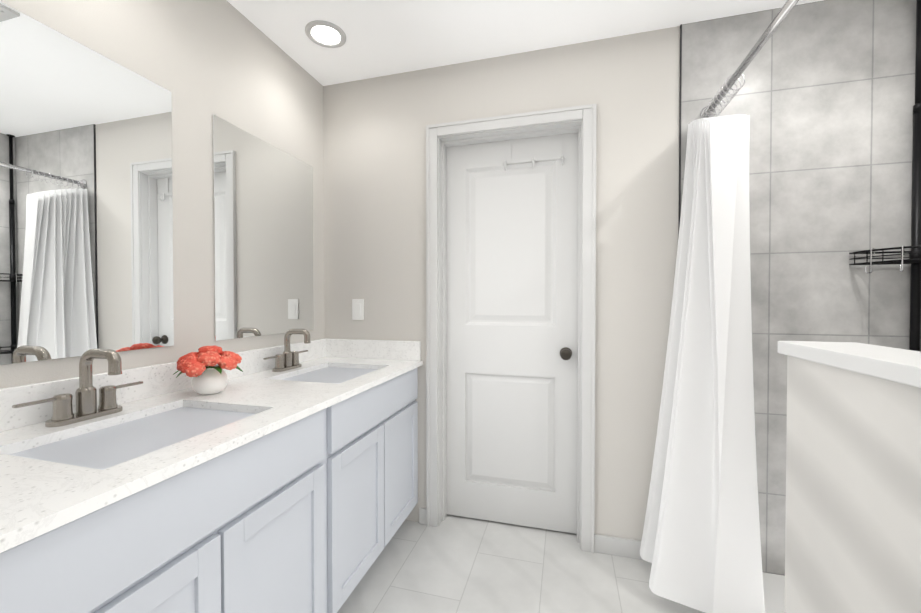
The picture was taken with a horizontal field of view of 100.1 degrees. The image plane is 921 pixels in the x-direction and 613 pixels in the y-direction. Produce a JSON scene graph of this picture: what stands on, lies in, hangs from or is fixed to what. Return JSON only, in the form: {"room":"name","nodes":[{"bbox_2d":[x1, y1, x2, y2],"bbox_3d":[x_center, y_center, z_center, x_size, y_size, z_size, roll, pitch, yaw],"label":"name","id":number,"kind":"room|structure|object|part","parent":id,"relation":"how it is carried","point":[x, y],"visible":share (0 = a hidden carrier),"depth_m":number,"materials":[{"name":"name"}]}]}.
{"room":"bathroom","nodes":[
{"label":"bathroom","id":0,"kind":"room"},
{"bbox_2d":[0,0,323,388],"bbox_3d":[-1.294,-0.025,0.592,0.140,2.410,3.670,0,1,15],"label":"wall","id":1,"kind":"structure","parent":0,"point":[203,61],"depth_m":1.45,"materials":[{"name":"grey paint"}]},
{"bbox_2d":[0,1,173,364],"bbox_3d":[-1.090,-0.301,1.057,0.005,0.886,0.612,0,1,15],"label":"mirror","id":2,"kind":"object","parent":1,"relation":"attached to","point":[86,231],"visible":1,"depth_m":1.09,"materials":[{"name":"clear glass"}]},
{"bbox_2d":[0,339,323,428],"bbox_3d":[-0.984,0.245,1.421,0.020,0.102,1.631,0,1,15],"label":"backsplash","id":3,"kind":"structure","parent":1,"relation":"attached to","point":[160,378],"depth_m":1.24,"materials":[{"name":"white stone"}]},
{"bbox_2d":[213,114,313,340],"bbox_3d":[-0.885,-0.312,1.808,0.005,0.886,0.613,0,1,15],"label":"mirror","id":4,"kind":"object","parent":1,"relation":"attached to","point":[263,233],"visible":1,"depth_m":1.73,"materials":[{"name":"clear glass"}]},
{"bbox_2d":[323,26,679,540],"bbox_3d":[0.517,-0.043,1.927,2.650,2.410,0.140,0,1,15],"label":"wall","id":5,"kind":"structure","parent":0,"point":[632,86],"depth_m":1.83,"materials":[{"name":"grey paint"}]},
{"bbox_2d":[352,299,363,319],"bbox_3d":[-0.572,0.017,2.147,0.070,0.116,0.008,0,1,15],"label":"outlet","id":6,"kind":"object","parent":5,"relation":"attached to","point":[357,309],"visible":1,"depth_m":2.14,"materials":[{"name":"white plastic"}]},
{"bbox_2d":[324,339,419,360],"bbox_3d":[-0.488,0.235,2.120,0.568,0.102,0.020,0,1,15],"label":"backsplash","id":7,"kind":"structure","parent":5,"relation":"attached to","point":[390,350],"depth_m":2.10,"materials":[{"name":"white stone"}]},
{"bbox_2d":[419,508,425,524],"bbox_3d":[-0.198,1.119,2.058,0.045,0.083,0.013,0,1,15],"label":"baseboard","id":8,"kind":"structure","parent":5,"relation":"attached to","point":[422,515],"depth_m":2.05,"materials":[{"name":"grey wood"}]},
{"bbox_2d":[426,104,596,552],"bbox_3d":[0.246,0.108,1.991,0.841,2.105,0.162,0,1,15],"label":"door frame","id":9,"kind":"structure","parent":5,"relation":"attached to","point":[586,114],"depth_m":1.93,"materials":[{"name":"grey wood"}]},
{"bbox_2d":[447,133,577,533],"bbox_3d":[0.251,0.138,2.007,0.705,2.022,0.112,0,1,15],"label":"door","id":10,"kind":"structure","parent":5,"relation":"in","point":[512,283],"depth_m":2.03,"materials":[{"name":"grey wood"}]},
{"bbox_2d":[503,134,565,170],"bbox_3d":[0.375,-0.790,1.977,0.315,0.174,0.087,0,1,15],"label":"hanger","id":11,"kind":"object","parent":10,"relation":"hanging from","point":[509,160],"visible":0.96,"depth_m":1.97,"materials":[{"name":"grey metal"}]},
{"bbox_3d":[0.523,0.237,1.916,0.061,0.061,0.076,0,1,15],"label":"knob","id":12,"kind":"part","parent":10,"relation":"part of","materials":[{"name":"grey metal"}]},
{"bbox_2d":[594,534,642,559],"bbox_3d":[0.803,1.122,1.785,0.349,0.083,0.013,0,1,15],"label":"baseboard","id":13,"kind":"structure","parent":5,"relation":"attached to","point":[617,546],"depth_m":1.80,"materials":[{"name":"grey wood"}]},
{"bbox_2d":[678,24,681,237],"bbox_3d":[0.975,-0.040,1.724,0.005,2.410,0.010,0,1,15],"label":"tile trim","id":14,"kind":"structure","parent":5,"relation":"attached to","point":[680,127],"depth_m":1.71,"materials":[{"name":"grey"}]},
{"bbox_2d":[680,0,915,575],"bbox_3d":[1.377,-0.039,1.615,0.827,2.410,0.008,0,1,15],"label":"wall tile","id":15,"kind":"structure","parent":5,"relation":"attached to","point":[824,97],"depth_m":1.58,"materials":[{"name":"grey tile"}]},
{"bbox_2d":[640,0,798,612],"bbox_3d":[0.774,0.133,0.958,0.350,1.988,1.580,0,1,15],"label":"shower curtain","id":16,"kind":"object","parent":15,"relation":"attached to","point":[700,548],"visible":1,"depth_m":1.43,"materials":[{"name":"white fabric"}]},
{"bbox_2d":[337,514,704,612],"bbox_3d":[0.052,1.235,0.241,2.930,0.100,3.670,0,1,15],"label":"floor","id":17,"kind":"structure","parent":0,"point":[454,564],"depth_m":1.67,"materials":[{"name":"tile"}]},
{"bbox_2d":[0,365,421,612],"bbox_3d":[-0.714,0.745,1.354,0.578,0.849,1.631,0,1,15],"label":"bathroom vanity","id":18,"kind":"object","parent":17,"relation":"on","point":[280,479],"depth_m":0.98,"materials":[{"name":"painted wood"},{"name":"quartz"},{"name":"brushed nickel"}]},
{"bbox_2d":[0,357,422,556],"bbox_3d":[-0.704,0.309,1.345,0.600,0.024,1.631,0,1,15],"label":"countertop","id":19,"kind":"structure","parent":18,"relation":"on","point":[41,494],"depth_m":0.85,"materials":[{"name":"white stone"}]},
{"bbox_2d":[8,349,143,428],"bbox_3d":[-0.965,0.207,1.028,0.149,0.189,0.285,0,1,15],"label":"faucet","id":20,"kind":"object","parent":19,"relation":"on","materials":[{"name":"silver metal"}]},
{"bbox_2d":[20,405,251,460],"bbox_3d":[-0.780,0.387,0.981,0.358,0.147,0.448,0,1,15],"label":"sink","id":21,"kind":"object","parent":19,"relation":"in","point":[115,439],"depth_m":0.99,"materials":[{"name":"white ceramic"}]},
{"bbox_2d":[173,345,242,394],"bbox_3d":[-0.849,0.215,1.318,0.218,0.162,0.232,0,1,15],"label":"flower vase","id":22,"kind":"object","parent":19,"relation":"on","point":[205,372],"visible":1,"depth_m":1.28,"materials":[{"name":"white ceramic"}]},
{"bbox_2d":[260,329,311,372],"bbox_3d":[-0.759,0.196,1.781,0.149,0.189,0.285,0,1,15],"label":"faucet","id":23,"kind":"object","parent":19,"relation":"on","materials":[{"name":"silver metal"}]},
{"bbox_2d":[288,365,379,380],"bbox_3d":[-0.574,0.377,1.733,0.358,0.147,0.448,0,1,15],"label":"sink","id":24,"kind":"object","parent":19,"relation":"in","point":[326,372],"depth_m":1.84,"materials":[{"name":"white ceramic"}]},
{"bbox_2d":[762,572,784,612],"bbox_3d":[1.181,1.155,0.861,0.781,0.042,1.580,0,1,15],"label":"shower pan","id":25,"kind":"object","parent":17,"relation":"on","point":[774,592],"depth_m":1.53,"materials":[{"name":"white"}]},
{"bbox_2d":[849,0,920,350],"bbox_3d":[1.629,-0.051,1.415,0.239,2.379,0.232,0,1,15],"label":"caddy shelf","id":26,"kind":"object","parent":25,"relation":"on","point":[914,259],"visible":0.33,"depth_m":1.47,"materials":[{"name":"black metal"}]},
{"bbox_2d":[227,0,822,85],"bbox_3d":[0.052,-1.275,0.207,2.930,0.100,3.670,0,1,15],"label":"ceiling","id":27,"kind":"structure","parent":0,"point":[386,37],"depth_m":1.70,"materials":[{"name":"white paint"}]},
{"bbox_2d":[305,20,345,47],"bbox_3d":[-0.616,-1.242,1.767,0.180,0.008,0.180,0,1,15],"label":"recessed light","id":28,"kind":"object","parent":27,"relation":"in","point":[326,34],"visible":1,"depth_m":1.76,"materials":[{"name":"grey plastic"}]},
{"bbox_2d":[784,355,920,612],"bbox_3d":[0.762,0.652,0.557,0.130,1.058,0.790,0,1,15],"label":"wall","id":29,"kind":"structure","parent":0,"point":[853,500],"depth_m":0.73,"materials":[{"name":"painted drywall"},{"name":"white stone cap"}]},
{"bbox_2d":[778,341,920,387],"bbox_3d":[0.764,0.106,0.557,0.162,0.032,0.804,0,1,15],"label":"wall cap","id":30,"kind":"object","parent":29,"relation":"on","point":[902,366],"visible":1,"depth_m":0.72,"materials":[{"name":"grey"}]}
]}

